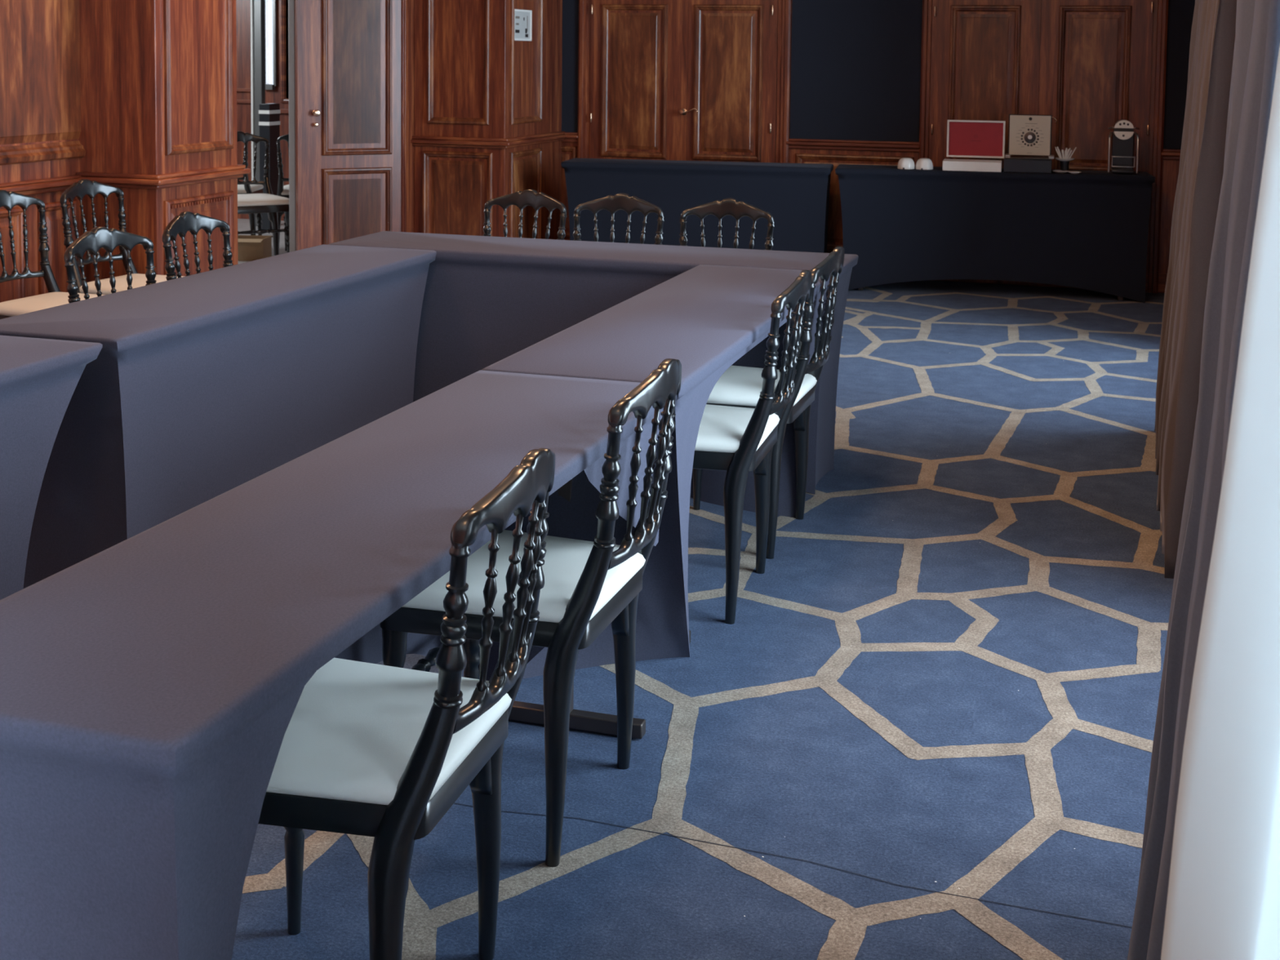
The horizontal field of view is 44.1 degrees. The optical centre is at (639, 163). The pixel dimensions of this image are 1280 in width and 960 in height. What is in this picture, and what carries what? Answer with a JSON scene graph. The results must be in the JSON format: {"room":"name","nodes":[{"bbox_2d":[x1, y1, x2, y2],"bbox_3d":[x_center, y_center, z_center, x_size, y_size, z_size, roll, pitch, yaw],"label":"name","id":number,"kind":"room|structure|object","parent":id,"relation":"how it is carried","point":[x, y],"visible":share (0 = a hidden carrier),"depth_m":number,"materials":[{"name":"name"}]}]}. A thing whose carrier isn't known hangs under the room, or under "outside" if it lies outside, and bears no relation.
{"room":"conference room","nodes":[
{"label":"conference room","id":0,"kind":"room"},
{"bbox_2d":[0,0,85,302],"bbox_3d":[-3.037,-0.502,5.093,0.165,3.100,12.350,2,4,17],"label":"wall","id":1,"kind":"structure","parent":0,"point":[41,148],"depth_m":6.62,"materials":[{"name":"brown wood"}]},
{"bbox_2d":[75,0,250,282],"bbox_3d":[-2.197,-0.638,7.118,0.555,3.100,0.735,2,4,17],"label":"column","id":2,"kind":"structure","parent":1,"relation":"attached to","point":[158,77],"depth_m":6.87,"materials":[{"name":"brown wood"}]},
{"bbox_2d":[295,0,400,250],"bbox_3d":[-1.781,-0.448,9.710,0.655,2.340,0.096,-1,5,-28],"label":"door","id":3,"kind":"structure","parent":1,"relation":"in","point":[348,52],"depth_m":9.72,"materials":[{"name":"brown wood"}]},
{"bbox_2d":[400,0,414,232],"bbox_3d":[-1.500,-0.539,10.036,0.158,2.500,0.315,2,4,17],"label":"trim","id":4,"kind":"structure","parent":1,"relation":"attached to","point":[407,6],"depth_m":9.93,"materials":[{"name":"brown wood"}]},
{"bbox_2d":[410,0,566,239],"bbox_3d":[-0.983,-0.856,10.345,0.710,3.100,1.074,2,4,17],"label":"column","id":5,"kind":"structure","parent":1,"relation":"attached to","point":[487,122],"depth_m":9.95,"materials":[{"name":"brown wood"}]},
{"bbox_2d":[514,8,532,40],"bbox_3d":[-0.747,-0.880,10.026,0.013,0.196,0.310,2,4,17],"label":"framed notice","id":6,"kind":"object","parent":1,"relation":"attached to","point":[522,18],"visible":1,"depth_m":10.04,"materials":[{"name":"paper"}]},
{"bbox_2d":[250,0,255,180],"bbox_3d":[-3.101,-0.947,12.671,0.020,2.900,0.060,2,4,17],"label":"trim","id":7,"kind":"structure","parent":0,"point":[252,45],"depth_m":12.67,"materials":[{"name":"white paint"}]},
{"bbox_2d":[235,0,288,221],"bbox_3d":[-3.207,-1.083,13.157,4.990,3.100,0.160,2,4,17],"label":"wall","id":8,"kind":"structure","parent":0,"point":[280,95],"depth_m":13.13,"materials":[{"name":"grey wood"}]},
{"bbox_2d":[264,0,277,89],"bbox_3d":[-3.059,-1.619,13.037,0.140,2.010,0.110,2,4,17],"label":"window","id":9,"kind":"structure","parent":8,"relation":"in","point":[268,86],"depth_m":13.04,"materials":[{"name":"grey metal"}]},
{"bbox_2d":[237,218,287,263],"bbox_3d":[-4.296,0.692,9.902,4.960,0.001,10.200,2,4,17],"label":"floor","id":10,"kind":"structure","parent":0,"point":[243,224],"depth_m":12.23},
{"bbox_2d":[237,142,263,235],"bbox_3d":[-2.889,0.183,11.047,0.435,0.884,0.509,0,4,-3],"label":"dining chair","id":11,"kind":"object","parent":10,"relation":"on","point":[242,188],"visible":0.15,"depth_m":10.95,"materials":[{"name":"black paint"}]},
{"bbox_2d":[237,184,263,193],"bbox_3d":[-2.892,0.163,11.096,0.420,0.053,0.409,0,4,-3],"label":"seat cushion","id":12,"kind":"object","parent":11,"relation":"on","point":[242,188],"depth_m":10.97,"materials":[{"name":"fabric"}]},
{"bbox_2d":[237,235,272,261],"bbox_3d":[-2.686,0.573,10.754,0.300,0.152,0.321,1,4,3],"label":"cardboard box","id":13,"kind":"object","parent":10,"relation":"on","point":[250,247],"visible":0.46,"depth_m":10.65,"materials":[{"name":"brown cardboard"}]},
{"bbox_2d":[253,0,265,226],"bbox_3d":[-3.049,-0.945,12.655,0.065,2.900,0.060,2,4,17],"label":"trim","id":14,"kind":"structure","parent":10,"relation":"on","point":[259,5],"depth_m":12.64,"materials":[{"name":"grey metal"}]},
{"bbox_2d":[236,131,289,255],"bbox_3d":[-2.539,0.241,10.301,0.435,0.884,0.509,-2,5,-31],"label":"dining chair","id":15,"kind":"object","parent":10,"relation":"on","point":[269,203],"visible":0.53,"depth_m":10.20,"materials":[{"name":"black paint"}]},
{"bbox_2d":[237,193,288,206],"bbox_3d":[-2.514,0.228,10.256,0.420,0.053,0.409,-2,5,-31],"label":"seat cushion","id":16,"kind":"object","parent":15,"relation":"on","point":[247,199],"depth_m":10.12,"materials":[{"name":"fabric"}]},
{"bbox_2d":[258,102,279,230],"bbox_3d":[-2.911,0.026,12.415,0.094,1.000,0.166,2,4,17],"label":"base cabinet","id":17,"kind":"object","parent":10,"relation":"on","point":[269,113],"visible":0.72,"depth_m":12.35,"materials":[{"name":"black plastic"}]},
{"bbox_2d":[276,133,288,254],"bbox_3d":[-2.307,0.195,10.979,0.435,0.884,0.509,0,4,-5],"label":"dining chair","id":18,"kind":"object","parent":10,"relation":"on","point":[282,191],"visible":0.21,"depth_m":10.78,"materials":[{"name":"black paint"}]},
{"bbox_2d":[280,184,288,195],"bbox_3d":[-2.310,0.174,11.028,0.420,0.053,0.409,0,4,-5],"label":"seat cushion","id":19,"kind":"object","parent":18,"relation":"on","point":[284,189],"depth_m":10.82,"materials":[{"name":"fabric"}]},
{"bbox_2d":[288,0,296,252],"bbox_3d":[-2.179,-0.740,9.938,0.045,2.900,0.060,2,4,17],"label":"trim","id":20,"kind":"structure","parent":10,"relation":"on","point":[291,3],"depth_m":9.95,"materials":[{"name":"brown wood"}]},
{"bbox_2d":[231,280,1173,959],"bbox_3d":[-0.647,1.120,4.507,5.240,0.002,12.450,2,4,17],"label":"floor","id":21,"kind":"structure","parent":0,"point":[925,731],"depth_m":3.44,"materials":[{"name":"blue carpet"}]},
{"bbox_2d":[0,189,104,319],"bbox_3d":[-2.254,0.550,6.051,0.509,0.884,0.435,2,4,21],"label":"dining chair","id":22,"kind":"object","parent":21,"relation":"on","point":[55,297],"visible":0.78,"depth_m":6.14,"materials":[{"name":"black paint"}]},
{"bbox_2d":[0,292,104,316],"bbox_3d":[-2.207,0.534,6.032,0.409,0.053,0.420,2,4,21],"label":"seat cushion","id":23,"kind":"object","parent":22,"relation":"on","point":[16,307],"depth_m":5.92,"materials":[{"name":"fabric"}]},
{"bbox_2d":[63,226,155,302],"bbox_3d":[-1.463,0.646,4.839,0.509,0.884,0.435,2,5,24],"label":"dining chair","id":24,"kind":"object","parent":21,"relation":"on","point":[98,237],"visible":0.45,"depth_m":4.89,"materials":[{"name":"black paint"}]},
{"bbox_2d":[59,178,184,294],"bbox_3d":[-2.111,0.514,6.572,0.509,0.884,0.435,2,4,21],"label":"dining chair","id":25,"kind":"object","parent":21,"relation":"on","point":[83,187],"visible":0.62,"depth_m":6.58,"materials":[{"name":"black paint"}]},
{"bbox_2d":[80,273,184,294],"bbox_3d":[-2.064,0.499,6.552,0.409,0.053,0.420,2,4,21],"label":"seat cushion","id":26,"kind":"object","parent":25,"relation":"on","point":[139,280],"depth_m":6.44,"materials":[{"name":"fabric"}]},
{"bbox_2d":[161,211,233,280],"bbox_3d":[-1.323,0.611,5.344,0.509,0.884,0.435,2,4,18],"label":"dining chair","id":27,"kind":"object","parent":21,"relation":"on","point":[186,221],"visible":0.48,"depth_m":5.38,"materials":[{"name":"black paint"}]},
{"bbox_2d":[257,448,555,959],"bbox_3d":[-0.389,0.839,2.323,0.509,0.884,0.435,2,4,15],"label":"dining chair","id":28,"kind":"object","parent":21,"relation":"on","point":[384,753],"visible":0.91,"depth_m":2.19,"materials":[{"name":"black paint"}]},
{"bbox_2d":[266,657,511,804],"bbox_3d":[-0.437,0.820,2.335,0.409,0.053,0.420,2,4,15],"label":"seat cushion","id":29,"kind":"object","parent":28,"relation":"on","point":[353,731],"depth_m":2.23,"materials":[{"name":"fabric"}]},
{"bbox_2d":[483,189,566,239],"bbox_3d":[-0.549,0.558,6.199,0.435,0.884,0.509,3,5,24],"label":"dining chair","id":30,"kind":"object","parent":21,"relation":"on","point":[532,197],"visible":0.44,"depth_m":6.38,"materials":[{"name":"black paint"}]},
{"bbox_2d":[380,358,681,866],"bbox_3d":[-0.185,0.792,3.007,0.509,0.884,0.435,2,4,17],"label":"dining chair","id":31,"kind":"object","parent":21,"relation":"on","point":[589,586],"visible":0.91,"depth_m":2.86,"materials":[{"name":"black paint"}]},
{"bbox_2d":[401,529,645,622],"bbox_3d":[-0.232,0.773,3.021,0.409,0.053,0.420,2,4,17],"label":"seat cushion","id":32,"kind":"object","parent":31,"relation":"on","point":[560,600],"depth_m":2.89,"materials":[{"name":"fabric"}]},
{"bbox_2d":[508,479,645,738],"bbox_3d":[-0.414,0.891,2.542,0.414,0.738,1.782,2,4,17],"label":"folding table","id":33,"kind":"object","parent":21,"relation":"on","point":[587,721],"visible":0.12,"depth_m":3.36,"materials":[{"name":"metal"}]},
{"bbox_2d":[0,369,676,959],"bbox_3d":[-0.413,0.889,2.542,0.454,0.750,1.820,2,4,17],"label":"tablecloth","id":34,"kind":"object","parent":33,"relation":"on","point":[152,685],"visible":0.74,"depth_m":1.86,"materials":[{"name":"grey fabric"}]},
{"bbox_2d":[573,193,664,244],"bbox_3d":[-0.148,0.573,6.058,0.435,0.884,0.509,2,4,17],"label":"dining chair","id":35,"kind":"object","parent":21,"relation":"on","point":[624,202],"visible":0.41,"depth_m":6.25,"materials":[{"name":"black paint"}]},
{"bbox_2d":[688,630,690,642],"bbox_3d":[0.133,0.772,4.285,0.414,0.738,1.782,2,4,17],"label":"folding table","id":36,"kind":"object","parent":21,"relation":"on","point":[689,630],"visible":0.04,"depth_m":3.86,"materials":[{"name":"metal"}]},
{"bbox_2d":[480,264,830,679],"bbox_3d":[0.132,0.770,4.284,0.453,0.750,1.818,2,4,17],"label":"tablecloth","id":37,"kind":"object","parent":36,"relation":"on","point":[712,319],"visible":0.43,"depth_m":3.75,"materials":[{"name":"grey fabric"}]},
{"bbox_2d":[679,198,774,250],"bbox_3d":[0.268,0.589,5.902,0.435,0.884,0.509,2,4,18],"label":"dining chair","id":38,"kind":"object","parent":21,"relation":"on","point":[726,206],"visible":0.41,"depth_m":6.09,"materials":[{"name":"black paint"}]},
{"bbox_2d":[692,270,811,624],"bbox_3d":[0.191,0.710,4.206,0.509,0.884,0.435,2,4,15],"label":"dining chair","id":39,"kind":"object","parent":21,"relation":"on","point":[735,441],"visible":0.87,"depth_m":4.02,"materials":[{"name":"black paint"}]},
{"bbox_2d":[694,404,779,453],"bbox_3d":[0.143,0.692,4.218,0.409,0.053,0.420,2,4,15],"label":"seat cushion","id":40,"kind":"object","parent":39,"relation":"on","point":[722,428],"depth_m":4.06,"materials":[{"name":"fabric"}]},
{"bbox_2d":[693,246,844,559],"bbox_3d":[0.345,0.674,4.726,0.509,0.884,0.435,2,4,18],"label":"dining chair","id":41,"kind":"object","parent":21,"relation":"on","point":[739,386],"visible":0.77,"depth_m":4.58,"materials":[{"name":"black paint"}]},
{"bbox_2d":[706,365,817,406],"bbox_3d":[0.298,0.656,4.740,0.409,0.053,0.420,2,4,18],"label":"seat cushion","id":42,"kind":"object","parent":41,"relation":"on","point":[738,386],"depth_m":4.60,"materials":[{"name":"fabric"}]},
{"bbox_2d":[857,287,1123,300],"bbox_3d":[2.125,0.413,9.600,1.822,0.738,0.340,1,4,11],"label":"folding table","id":43,"kind":"object","parent":21,"relation":"on","point":[1118,298],"visible":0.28,"depth_m":9.35,"materials":[{"name":"metal"}]},
{"bbox_2d":[835,164,1155,302],"bbox_3d":[2.126,0.411,9.600,1.860,0.750,0.380,1,4,11],"label":"tablecloth","id":44,"kind":"object","parent":43,"relation":"on","point":[1086,229],"visible":0.95,"depth_m":9.43,"materials":[{"name":"blue fabric"}]},
{"bbox_2d":[897,157,915,168],"bbox_3d":[1.615,-0.004,9.573,0.103,0.067,0.105,2,4,17],"label":"cup","id":45,"kind":"object","parent":44,"relation":"on","point":[904,162],"visible":1,"depth_m":9.54,"materials":[{"name":"white ceramic"}]},
{"bbox_2d":[915,158,933,169],"bbox_3d":[1.722,-0.001,9.553,0.103,0.067,0.105,2,4,17],"label":"cup","id":46,"kind":"object","parent":44,"relation":"on","point":[922,163],"visible":1,"depth_m":9.52,"materials":[{"name":"white ceramic"}]},
{"bbox_2d":[942,120,1005,172],"bbox_3d":[2.015,-0.110,9.523,0.356,0.296,0.238,2,4,14],"label":"box","id":47,"kind":"object","parent":44,"relation":"on","point":[965,138],"visible":1,"depth_m":9.61,"materials":[{"name":"red cardboard"}]},
{"bbox_2d":[1003,114,1053,173],"bbox_3d":[2.328,-0.123,9.443,0.290,0.340,0.200,2,4,14],"label":"box","id":48,"kind":"object","parent":44,"relation":"on","point":[1028,135],"visible":1,"depth_m":9.47,"materials":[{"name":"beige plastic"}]},
{"bbox_2d":[1052,169,1070,173],"bbox_3d":[2.506,0.047,9.392,0.104,0.012,0.104,2,4,17],"label":"saucer","id":49,"kind":"object","parent":44,"relation":"on","point":[1055,171],"visible":1,"depth_m":9.38,"materials":[{"name":"white ceramic"}]},
{"bbox_2d":[1054,146,1075,170],"bbox_3d":[2.544,-0.028,9.445,0.124,0.154,0.118,2,4,17],"label":"holder","id":50,"kind":"object","parent":44,"relation":"on","point":[1064,161],"visible":0.96,"depth_m":9.43,"materials":[{"name":"black plastic"}]},
{"bbox_2d":[1054,157,1074,161],"bbox_3d":[2.542,-0.026,9.447,0.116,0.018,0.116,2,4,17],"label":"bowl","id":51,"kind":"object","parent":50,"relation":"on","point":[1061,159],"depth_m":9.42,"materials":[{"name":"white ceramic"}]},
{"bbox_2d":[1067,171,1081,173],"bbox_3d":[2.569,0.052,9.333,0.080,0.012,0.080,2,4,17],"label":"saucer","id":52,"kind":"object","parent":44,"relation":"on","point":[1071,172],"visible":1,"depth_m":9.32,"materials":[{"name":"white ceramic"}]},
{"bbox_2d":[1107,119,1139,173],"bbox_3d":[2.877,-0.103,9.406,0.177,0.321,0.247,2,4,14],"label":"coffee machine","id":53,"kind":"object","parent":44,"relation":"on","point":[1122,143],"visible":1,"depth_m":9.36,"materials":[{"name":"black plastic"}]},
{"bbox_2d":[1127,0,1279,959],"bbox_3d":[0.773,-0.108,1.965,0.260,2.850,0.860,2,4,17],"label":"curtain","id":54,"kind":"object","parent":21,"relation":"on","point":[1257,33],"visible":0.48,"depth_m":1.92,"materials":[{"name":"grey fabric"}]},
{"bbox_2d":[1160,46,1279,959],"bbox_3d":[0.411,-0.032,0.844,0.280,2.850,1.019,2,4,17],"label":"curtain","id":55,"kind":"object","parent":21,"relation":"on","point":[1223,902],"visible":1,"depth_m":1.29,"materials":[{"name":"white fabric"}]},
{"bbox_2d":[560,0,1195,293],"bbox_3d":[1.188,-0.826,10.272,5.290,3.100,0.162,2,4,17],"label":"wall","id":56,"kind":"structure","parent":0,"point":[855,77],"depth_m":10.16,"materials":[{"name":"brown wood"}]},
{"bbox_2d":[590,0,688,160],"bbox_3d":[-0.010,-0.482,10.602,0.680,2.320,0.050,2,4,17],"label":"door","id":57,"kind":"structure","parent":56,"relation":"in","point":[638,88],"depth_m":10.59,"materials":[{"name":"brown wood"}]},
{"bbox_2d":[679,0,778,162],"bbox_3d":[0.576,-0.461,10.396,0.645,2.320,0.095,2,4,17],"label":"door","id":58,"kind":"structure","parent":56,"relation":"in","point":[733,44],"depth_m":10.39,"materials":[{"name":"brown wood"}]},
{"bbox_2d":[931,0,1041,284],"bbox_3d":[2.168,-0.409,9.924,0.655,2.320,0.050,2,4,17],"label":"door","id":59,"kind":"structure","parent":56,"relation":"in","point":[987,52],"depth_m":9.90,"materials":[{"name":"brown wood"}]},
{"bbox_2d":[929,273,1167,293],"bbox_3d":[1.109,0.662,10.348,4.790,0.120,0.018,2,4,17],"label":"baseboard","id":60,"kind":"structure","parent":56,"relation":"attached to","point":[1162,277],"depth_m":9.72,"materials":[{"name":"brown wood"}]},
{"bbox_2d":[1033,0,1153,286],"bbox_3d":[2.789,-0.386,9.710,0.663,2.320,0.088,2,4,17],"label":"door","id":61,"kind":"structure","parent":56,"relation":"in","point":[1095,73],"depth_m":9.71,"materials":[{"name":"brown wood"}]},
{"bbox_3d":[-0.181,0.676,5.583,1.790,0.738,0.401,2,4,17],"label":"folding table","id":62,"kind":"object","parent":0,"visible":0},
{"bbox_2d":[328,231,857,494],"bbox_3d":[-0.181,0.674,5.582,1.827,0.750,0.438,2,4,17],"label":"tablecloth","id":63,"kind":"object","parent":62,"relation":"on","point":[487,300],"visible":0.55,"depth_m":5.46,"materials":[{"name":"grey fabric"}]},
{"bbox_3d":[-1.190,0.727,4.708,0.406,0.738,1.770,2,4,17],"label":"folding table","id":64,"kind":"object","parent":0,"visible":0},
{"bbox_2d":[0,244,436,589],"bbox_3d":[-1.190,0.725,4.707,0.444,0.750,1.804,2,4,17],"label":"tablecloth","id":65,"kind":"object","parent":64,"relation":"on","point":[198,387],"visible":0.77,"depth_m":4.29,"materials":[{"name":"grey fabric"}]},
{"bbox_3d":[-1.745,0.848,2.941,0.406,0.738,1.770,2,4,17],"label":"folding table","id":66,"kind":"object","parent":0,"visible":0},
{"bbox_2d":[0,335,102,599],"bbox_3d":[-1.744,0.846,2.941,0.444,0.750,1.803,2,4,17],"label":"tablecloth","id":67,"kind":"object","parent":66,"relation":"on","point":[39,378],"visible":0.86,"depth_m":3.51,"materials":[{"name":"grey fabric"}]},
{"bbox_3d":[0.358,0.370,9.920,1.633,0.738,0.340,1,4,10],"label":"folding table","id":68,"kind":"object","parent":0,"visible":0},
{"bbox_2d":[560,158,833,253],"bbox_3d":[0.359,0.368,9.920,1.671,0.750,0.379,1,4,10],"label":"tablecloth","id":69,"kind":"object","parent":68,"relation":"on","point":[796,195],"visible":0.66,"depth_m":9.74,"materials":[{"name":"blue fabric"}]},
{"bbox_3d":[1.704,-0.346,3.669,0.250,3.100,12.450,2,4,17],"label":"wall","id":70,"kind":"structure","parent":0,"visible":0},
{"bbox_2d":[1154,0,1236,578],"bbox_3d":[1.865,-0.323,5.131,0.268,2.850,1.830,2,4,17],"label":"curtain","id":71,"kind":"object","parent":70,"relation":"hanging from","point":[1201,170],"visible":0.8,"depth_m":4.39,"materials":[{"name":"beige fabric"}]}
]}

